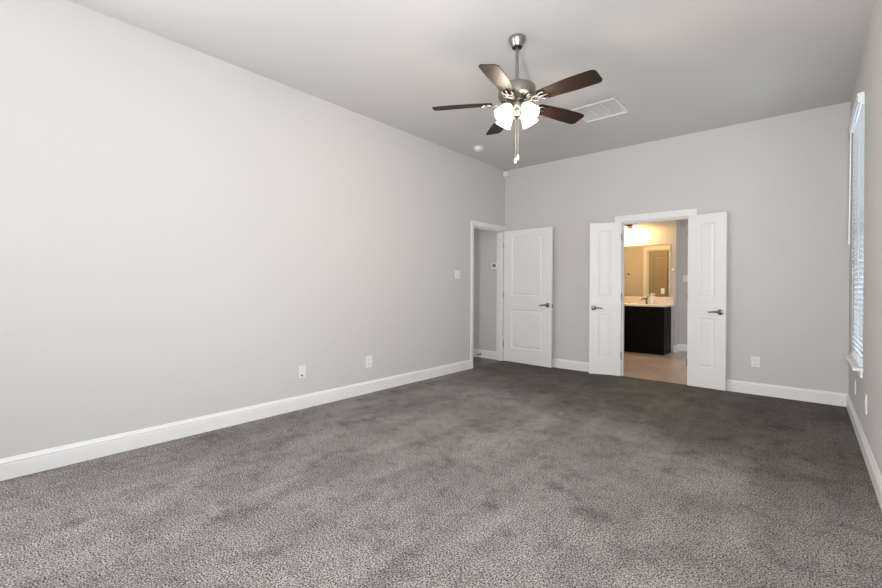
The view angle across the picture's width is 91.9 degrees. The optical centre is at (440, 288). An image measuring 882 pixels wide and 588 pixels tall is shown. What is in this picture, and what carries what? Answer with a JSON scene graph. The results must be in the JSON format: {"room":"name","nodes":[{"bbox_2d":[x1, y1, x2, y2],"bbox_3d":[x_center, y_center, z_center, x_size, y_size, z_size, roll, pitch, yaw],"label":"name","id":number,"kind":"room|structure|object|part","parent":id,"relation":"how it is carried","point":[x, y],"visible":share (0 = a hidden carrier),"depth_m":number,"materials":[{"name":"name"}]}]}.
{"room":"empty bedroom","nodes":[
{"label":"empty bedroom","id":0,"kind":"room"},
{"bbox_2d":[0,0,504,458],"bbox_3d":[-1.442,-0.363,4.074,0.120,3.048,7.456,0,0,41],"label":"wall","id":1,"kind":"structure","parent":0,"point":[184,230],"depth_m":3.36,"materials":[{"name":"grey paint"}]},
{"bbox_2d":[0,360,470,480],"bbox_3d":[-1.659,1.096,3.728,0.015,0.130,6.411,0,0,41],"label":"baseboard","id":2,"kind":"structure","parent":1,"relation":"attached to","point":[42,460],"depth_m":3.34,"materials":[{"name":"white paint"}]},
{"bbox_2d":[299,365,305,377],"bbox_3d":[-1.330,0.806,4.104,0.024,0.118,0.072,0,0,41],"label":"outlet","id":3,"kind":"object","parent":1,"relation":"attached to","point":[302,369],"visible":1,"depth_m":4.11,"materials":[{"name":"white plastic"}]},
{"bbox_2d":[365,355,371,367],"bbox_3d":[-0.801,0.817,4.734,0.009,0.130,0.092,0,0,41],"label":"power outlet","id":4,"kind":"object","parent":1,"relation":"attached to","point":[368,359],"visible":1,"depth_m":4.73,"materials":[{"name":"white plastic"}]},
{"bbox_2d":[455,270,459,278],"bbox_3d":[0.229,-0.189,5.930,0.010,0.118,0.116,0,0,41],"label":"light switch","id":5,"kind":"object","parent":1,"relation":"attached to","point":[457,272],"visible":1,"depth_m":5.93,"materials":[{"name":"white plastic"}]},
{"bbox_2d":[470,220,505,368],"bbox_3d":[0.685,0.091,6.549,0.141,2.145,0.922,0,0,41],"label":"door frame","id":6,"kind":"structure","parent":1,"relation":"attached to","point":[500,234],"depth_m":6.83,"materials":[{"name":"white paint"}]},
{"bbox_2d":[0,351,881,587],"bbox_3d":[0.815,1.221,4.348,6.800,0.100,10.570,0,0,41],"label":"floor","id":7,"kind":"structure","parent":0,"point":[502,474],"depth_m":2.40,"materials":[{"name":"carpet"}]},
{"bbox_2d":[624,306,670,354],"bbox_3d":[3.503,0.750,8.129,1.465,0.845,0.540,0,0,41],"label":"vanity cabinet","id":8,"kind":"object","parent":7,"relation":"on","point":[647,330],"visible":0.55,"depth_m":7.66,"materials":[{"name":"black wood"}]},
{"bbox_3d":[3.336,0.432,7.930,0.456,0.160,0.019,0,0,41],"label":"drawer","id":9,"kind":"part","parent":8,"relation":"part of","materials":[{"name":"black wood"}]},
{"bbox_3d":[3.334,0.802,7.931,0.456,0.540,0.019,0,0,41],"label":"cabinet door","id":10,"kind":"part","parent":8,"relation":"part of","materials":[{"name":"black wood"}]},
{"bbox_3d":[3.691,0.435,7.625,0.456,0.160,0.019,0,0,41],"label":"drawer","id":11,"kind":"part","parent":8,"relation":"part of","materials":[{"name":"black wood"}]},
{"bbox_3d":[3.690,0.805,7.627,0.456,0.540,0.019,0,0,41],"label":"cabinet door","id":12,"kind":"part","parent":8,"relation":"part of","materials":[{"name":"black wood"}]},
{"bbox_2d":[624,303,672,306],"bbox_3d":[3.510,0.310,8.122,1.518,0.034,0.588,0,0,41],"label":"countertop","id":13,"kind":"structure","parent":8,"relation":"on","point":[625,304],"depth_m":7.77,"materials":[{"name":"stone"}]},
{"bbox_2d":[69,0,874,170],"bbox_3d":[0.175,-1.925,2.772,4.253,0.100,7.576,0,0,41],"label":"ceiling","id":14,"kind":"structure","parent":0,"point":[677,67],"depth_m":3.43,"materials":[{"name":"white paint"}]},
{"bbox_2d":[473,146,483,151],"bbox_3d":[0.502,-1.860,5.714,0.140,0.046,0.140,0,0,41],"label":"smoke detector","id":15,"kind":"object","parent":14,"relation":"attached to","point":[476,148],"visible":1,"depth_m":5.67,"materials":[{"name":"white plastic"}]},
{"bbox_2d":[432,33,601,163],"bbox_3d":[0.590,-1.405,3.169,1.199,0.940,1.234,0,0,41],"label":"ceiling fan","id":16,"kind":"object","parent":14,"relation":"hanging from","point":[516,95],"visible":1,"depth_m":3.13,"materials":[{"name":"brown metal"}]},
{"bbox_3d":[0.163,-1.384,3.261,0.451,0.041,0.140,0,0,8],"label":"blade","id":17,"kind":"part","parent":16,"relation":"part of","materials":[{"name":"brown wood"}]},
{"bbox_3d":[0.411,-1.385,3.225,0.206,0.048,0.092,0,0,8],"label":"blade arm","id":18,"kind":"part","parent":16,"relation":"part of","materials":[{"name":"silver metal"}]},
{"bbox_3d":[0.501,-1.383,3.606,0.140,0.041,0.451,0,0,-10],"label":"blade","id":19,"kind":"part","parent":16,"relation":"part of","materials":[{"name":"brown wood"}]},
{"bbox_3d":[0.386,-1.381,2.833,0.140,0.041,0.451,0,0,26],"label":"blade","id":20,"kind":"part","parent":16,"relation":"part of","materials":[{"name":"brown wood"}]},
{"bbox_3d":[0.459,-1.291,3.130,0.126,0.139,0.136,0,0,41],"label":"lamp shade","id":21,"kind":"part","parent":16,"relation":"part of","materials":[{"name":"white glass"}]},
{"bbox_3d":[0.497,-1.291,3.310,0.136,0.139,0.126,0,0,41],"label":"lamp shade","id":22,"kind":"part","parent":16,"relation":"part of","materials":[{"name":"white glass"}]},
{"bbox_3d":[0.497,-1.384,3.059,0.092,0.048,0.206,0,0,26],"label":"blade arm","id":23,"kind":"part","parent":16,"relation":"part of","materials":[{"name":"silver metal"}]},
{"bbox_3d":[0.560,-1.137,3.203,0.002,0.320,0.002,0,0,41],"label":"pull chain","id":24,"kind":"part","parent":16,"relation":"part of","materials":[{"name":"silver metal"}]},
{"bbox_3d":[0.678,-1.290,3.272,0.126,0.139,0.136,0,0,41],"label":"lamp shade","id":25,"kind":"part","parent":16,"relation":"part of","materials":[{"name":"white glass"}]},
{"bbox_3d":[0.640,-1.290,3.092,0.136,0.139,0.126,0,0,41],"label":"lamp shade","id":26,"kind":"part","parent":16,"relation":"part of","materials":[{"name":"white glass"}]},
{"bbox_3d":[0.682,-1.383,3.088,0.206,0.048,0.092,0,0,44],"label":"blade arm","id":27,"kind":"part","parent":16,"relation":"part of","materials":[{"name":"silver metal"}]},
{"bbox_3d":[0.933,-1.381,3.391,0.451,0.041,0.140,0,0,-28],"label":"blade","id":28,"kind":"part","parent":16,"relation":"part of","materials":[{"name":"brown wood"}]},
{"bbox_3d":[0.862,-1.379,2.913,0.451,0.041,0.140,0,0,44],"label":"blade","id":29,"kind":"part","parent":16,"relation":"part of","materials":[{"name":"brown wood"}]},
{"bbox_2d":[571,97,628,122],"bbox_3d":[1.675,-1.867,4.502,0.452,0.012,0.440,0,0,41],"label":"ceiling vent","id":30,"kind":"object","parent":14,"relation":"in","point":[611,107],"visible":0.96,"depth_m":4.48,"materials":[{"name":"white metal"}]},
{"bbox_3d":[1.573,-1.870,4.588,0.129,0.007,0.388,0,0,41],"label":"louvre panel","id":31,"kind":"part","parent":30,"relation":"part of","materials":[{"name":"white plastic"}]},
{"bbox_3d":[1.675,-1.869,4.502,0.129,0.007,0.388,0,0,41],"label":"louvre panel","id":32,"kind":"part","parent":30,"relation":"part of","materials":[{"name":"white plastic"}]},
{"bbox_3d":[1.776,-1.869,4.415,0.129,0.007,0.388,0,0,41],"label":"louvre panel","id":33,"kind":"part","parent":30,"relation":"part of","materials":[{"name":"white plastic"}]},
{"bbox_2d":[625,220,679,351],"bbox_3d":[3.486,-0.205,8.777,2.485,2.750,0.370,0,0,41],"label":"wall","id":34,"kind":"structure","parent":0,"point":[663,232],"depth_m":7.94,"materials":[{"name":"grey paint"}]},
{"bbox_2d":[625,224,638,231],"bbox_3d":[3.590,-1.172,8.310,0.508,0.144,0.204,0,0,41],"label":"vanity light","id":35,"kind":"object","parent":34,"relation":"attached to","point":[634,228],"visible":0.42,"depth_m":8.23,"materials":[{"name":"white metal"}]},
{"bbox_3d":[3.710,-1.149,8.158,0.128,0.100,0.128,0,0,41],"label":"lamp shade","id":36,"kind":"part","parent":35,"relation":"part of","materials":[{"name":"beige glass"}]},
{"bbox_2d":[624,244,669,296],"bbox_3d":[3.692,-0.332,8.353,1.428,0.985,0.006,0,0,41],"label":"vanity mirror","id":37,"kind":"object","parent":34,"relation":"attached to","point":[647,267],"visible":0.64,"depth_m":8.14,"materials":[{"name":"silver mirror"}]},
{"bbox_2d":[624,296,673,303],"bbox_3d":[3.696,0.229,8.339,1.518,0.135,0.019,0,0,41],"label":"backsplash","id":38,"kind":"structure","parent":34,"relation":"attached to","point":[627,299],"depth_m":8.10,"materials":[{"name":"stone"}]},
{"bbox_2d":[473,101,850,393],"bbox_3d":[1.904,-0.353,6.187,6.047,3.048,0.134,0,0,41],"label":"wall","id":39,"kind":"structure","parent":0,"point":[781,182],"depth_m":4.81,"materials":[{"name":"grey paint"}]},
{"bbox_2d":[473,349,495,359],"bbox_3d":[0.233,1.094,7.517,1.794,0.130,0.015,0,0,41],"label":"baseboard","id":40,"kind":"structure","parent":39,"relation":"attached to","point":[487,354],"depth_m":7.09,"materials":[{"name":"white paint"}]},
{"bbox_2d":[492,263,496,269],"bbox_3d":[0.872,-0.357,6.966,0.100,0.104,0.024,0,0,41],"label":"thermostat","id":41,"kind":"object","parent":39,"relation":"attached to","point":[494,265],"visible":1,"depth_m":6.95,"materials":[{"name":"white plastic"}]},
{"bbox_2d":[503,171,508,176],"bbox_3d":[1.037,-1.820,6.817,0.062,0.080,0.062,0,0,41],"label":"sensor","id":42,"kind":"object","parent":39,"relation":"attached to","point":[505,173],"visible":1,"depth_m":6.80,"materials":[{"name":"white plastic"}]},
{"bbox_2d":[503,227,552,367],"bbox_3d":[1.295,0.130,6.489,0.871,2.050,0.091,0,0,45],"label":"door","id":43,"kind":"structure","parent":39,"relation":"in","point":[528,253],"depth_m":6.46,"materials":[{"name":"white paint"}]},
{"bbox_2d":[589,222,621,375],"bbox_3d":[2.204,0.142,5.721,0.404,2.038,0.091,0,0,20],"label":"door","id":44,"kind":"structure","parent":39,"relation":"in","point":[605,300],"depth_m":5.73,"materials":[{"name":"white paint"}]},
{"bbox_2d":[614,208,696,386],"bbox_3d":[2.735,0.110,5.471,0.960,2.134,0.141,0,0,41],"label":"door frame","id":45,"kind":"structure","parent":39,"relation":"attached to","point":[678,214],"depth_m":5.61,"materials":[{"name":"white paint"}]},
{"bbox_2d":[552,358,846,406],"bbox_3d":[2.540,1.111,5.562,4.013,0.130,0.015,0,0,41],"label":"baseboard","id":46,"kind":"structure","parent":39,"relation":"attached to","point":[801,394],"depth_m":4.63,"materials":[{"name":"white paint"}]},
{"bbox_2d":[686,212,727,390],"bbox_3d":[3.097,0.149,5.001,0.091,2.038,0.417,0,0,-38],"label":"door","id":47,"kind":"structure","parent":39,"relation":"in","point":[707,234],"depth_m":4.99,"materials":[{"name":"white paint"}]},
{"bbox_3d":[3.152,0.275,4.903,0.056,0.066,0.149,0,0,-38],"label":"handle","id":48,"kind":"part","parent":47,"relation":"part of","materials":[{"name":"silver metal"}]},
{"bbox_2d":[751,356,759,367],"bbox_3d":[3.497,0.821,4.747,0.080,0.120,0.009,0,0,41],"label":"power outlet","id":49,"kind":"object","parent":39,"relation":"attached to","point":[755,361],"visible":1,"depth_m":4.75,"materials":[{"name":"white plastic"}]},
{"bbox_2d":[679,219,687,343],"bbox_3d":[5.663,-0.189,7.092,3.015,2.750,0.100,0,0,41],"label":"wall","id":50,"kind":"structure","parent":0,"point":[683,245],"depth_m":7.99,"materials":[{"name":"grey paint"}]},
{"bbox_2d":[673,344,686,351],"bbox_3d":[5.519,1.121,6.960,3.048,0.130,0.285,0,0,41],"label":"baseboard","id":51,"kind":"structure","parent":50,"relation":"attached to","point":[679,347],"depth_m":7.95,"materials":[{"name":"white paint"}]},
{"bbox_2d":[683,275,687,281],"bbox_3d":[4.560,-0.180,7.963,0.078,0.120,0.010,0,0,41],"label":"light switch","id":52,"kind":"object","parent":50,"relation":"attached to","point":[685,277],"visible":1,"depth_m":7.96,"materials":[{"name":"white plastic"}]},
{"bbox_2d":[848,0,881,475],"bbox_3d":[1.698,-0.340,1.387,0.120,3.048,7.456,0,0,41],"label":"wall","id":53,"kind":"structure","parent":0,"point":[869,75],"depth_m":2.85,"materials":[{"name":"grey paint"}]},
{"bbox_2d":[844,354,862,377],"bbox_3d":[3.441,0.638,3.524,0.118,0.075,0.900,0,0,41],"label":"window sill","id":54,"kind":"structure","parent":53,"relation":"attached to","point":[849,358],"depth_m":3.33,"materials":[{"name":"white paint"}]},
{"bbox_2d":[848,92,864,366],"bbox_3d":[3.451,-0.439,3.536,0.076,2.074,0.860,0,0,41],"label":"window blind","id":55,"kind":"object","parent":53,"relation":"attached to","point":[857,121],"visible":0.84,"depth_m":3.48,"materials":[{"name":"white plastic"}]},
{"bbox_3d":[3.611,-0.424,3.742,0.002,2.020,0.002,0,0,41],"label":"ladder cord","id":56,"kind":"part","parent":55,"relation":"part of","materials":[{"name":"white fabric"}]},
{"bbox_3d":[3.446,0.589,3.522,0.050,0.018,0.810,0,0,41],"label":"rail","id":57,"kind":"part","parent":55,"relation":"part of","materials":[{"name":"white plastic"}]},
{"bbox_3d":[3.253,-0.424,3.324,0.002,2.020,0.002,0,0,41],"label":"ladder cord","id":58,"kind":"part","parent":55,"relation":"part of","materials":[{"name":"white fabric"}]},
{"bbox_3d":[3.460,-1.449,3.515,0.046,0.050,0.810,0,0,41],"label":"head rail","id":59,"kind":"part","parent":55,"relation":"part of","materials":[{"name":"white plastic"}]},
{"bbox_2d":[846,394,881,509],"bbox_3d":[1.674,1.119,1.475,0.015,0.130,7.321,0,0,41],"label":"baseboard","id":60,"kind":"structure","parent":53,"relation":"attached to","point":[876,478],"depth_m":2.84,"materials":[{"name":"white paint"}]},
{"bbox_2d":[865,393,866,414],"bbox_3d":[2.981,0.811,2.996,0.009,0.135,0.085,0,0,41],"label":"power outlet","id":61,"kind":"object","parent":53,"relation":"attached to","point":[865,393],"visible":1,"depth_m":2.98,"materials":[{"name":"white plastic"}]}
]}

